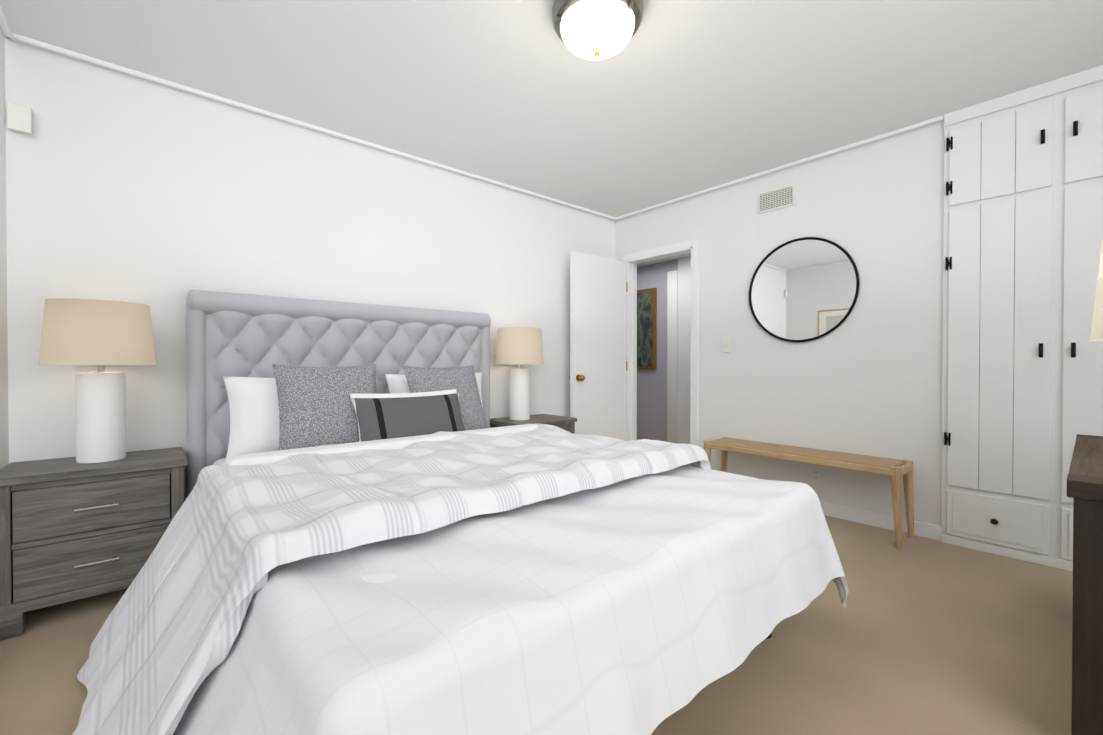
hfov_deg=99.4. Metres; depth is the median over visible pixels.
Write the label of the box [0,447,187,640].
nightstand
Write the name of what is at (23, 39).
crown molding
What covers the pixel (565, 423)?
nightstand
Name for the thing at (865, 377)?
wall
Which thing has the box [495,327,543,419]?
lamp
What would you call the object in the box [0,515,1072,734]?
floor
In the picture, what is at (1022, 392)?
built-in closet
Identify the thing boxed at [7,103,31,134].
door chime
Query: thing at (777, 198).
air vent
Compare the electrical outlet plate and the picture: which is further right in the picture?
the electrical outlet plate
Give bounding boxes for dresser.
[1066,434,1102,734]
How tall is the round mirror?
0.728 m
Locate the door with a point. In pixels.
(598, 361)
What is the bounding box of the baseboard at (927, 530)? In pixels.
[820,502,940,540]
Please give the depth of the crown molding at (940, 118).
3.24 m
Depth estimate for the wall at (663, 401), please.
5.39 m
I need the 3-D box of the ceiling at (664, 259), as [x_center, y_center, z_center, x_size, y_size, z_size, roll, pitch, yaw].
[1.140,-1.279,4.995,1.150,0.080,3.200,0,1,-41]
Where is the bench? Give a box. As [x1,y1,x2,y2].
[704,437,913,549]
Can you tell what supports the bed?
on the floor
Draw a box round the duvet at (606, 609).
[173,465,848,734]
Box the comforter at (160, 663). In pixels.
[72,423,710,734]
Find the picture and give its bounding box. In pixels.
[637,288,656,369]
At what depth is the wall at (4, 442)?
1.96 m
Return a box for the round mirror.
[749,237,859,341]
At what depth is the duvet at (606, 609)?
0.99 m
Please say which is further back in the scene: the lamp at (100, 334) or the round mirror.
the round mirror
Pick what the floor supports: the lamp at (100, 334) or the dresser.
the dresser
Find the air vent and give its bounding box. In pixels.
[758,183,795,213]
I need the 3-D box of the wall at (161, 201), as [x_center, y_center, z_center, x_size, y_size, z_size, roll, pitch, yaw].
[-0.891,-0.225,3.328,4.115,2.440,0.100,0,1,-41]
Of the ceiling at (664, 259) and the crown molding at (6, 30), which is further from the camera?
the ceiling at (664, 259)
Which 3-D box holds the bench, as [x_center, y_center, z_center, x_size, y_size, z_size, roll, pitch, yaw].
[1.631,0.771,3.117,0.305,0.449,1.220,0,1,-41]
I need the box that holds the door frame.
[623,239,698,445]
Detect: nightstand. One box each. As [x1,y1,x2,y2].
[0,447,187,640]
[490,414,576,433]
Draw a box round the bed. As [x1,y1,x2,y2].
[72,290,848,734]
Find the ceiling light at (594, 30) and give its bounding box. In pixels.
[552,0,643,60]
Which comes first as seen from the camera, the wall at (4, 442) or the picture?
the wall at (4, 442)
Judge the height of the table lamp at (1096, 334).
0.765 m
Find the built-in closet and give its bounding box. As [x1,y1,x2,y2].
[941,65,1102,571]
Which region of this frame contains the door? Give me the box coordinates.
[569,251,627,440]
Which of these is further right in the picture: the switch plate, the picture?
the switch plate
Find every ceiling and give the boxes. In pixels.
[0,0,1102,216]
[637,253,690,266]
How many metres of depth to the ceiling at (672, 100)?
2.26 m
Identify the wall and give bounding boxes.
[0,27,8,469]
[5,37,614,501]
[615,120,943,525]
[637,256,690,443]
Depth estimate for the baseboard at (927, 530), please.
2.92 m
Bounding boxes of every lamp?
[38,298,155,462]
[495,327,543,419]
[1090,239,1102,340]
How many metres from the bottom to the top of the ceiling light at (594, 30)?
0.202 m
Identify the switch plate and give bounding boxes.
[722,337,729,351]
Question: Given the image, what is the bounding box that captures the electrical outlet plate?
[811,466,821,483]
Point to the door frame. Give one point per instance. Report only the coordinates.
(633, 260)
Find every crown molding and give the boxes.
[0,4,19,41]
[20,35,615,220]
[616,115,943,219]
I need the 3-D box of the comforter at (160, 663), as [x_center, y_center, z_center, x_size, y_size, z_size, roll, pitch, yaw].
[-0.431,0.668,1.924,2.208,0.675,1.225,0,1,-41]

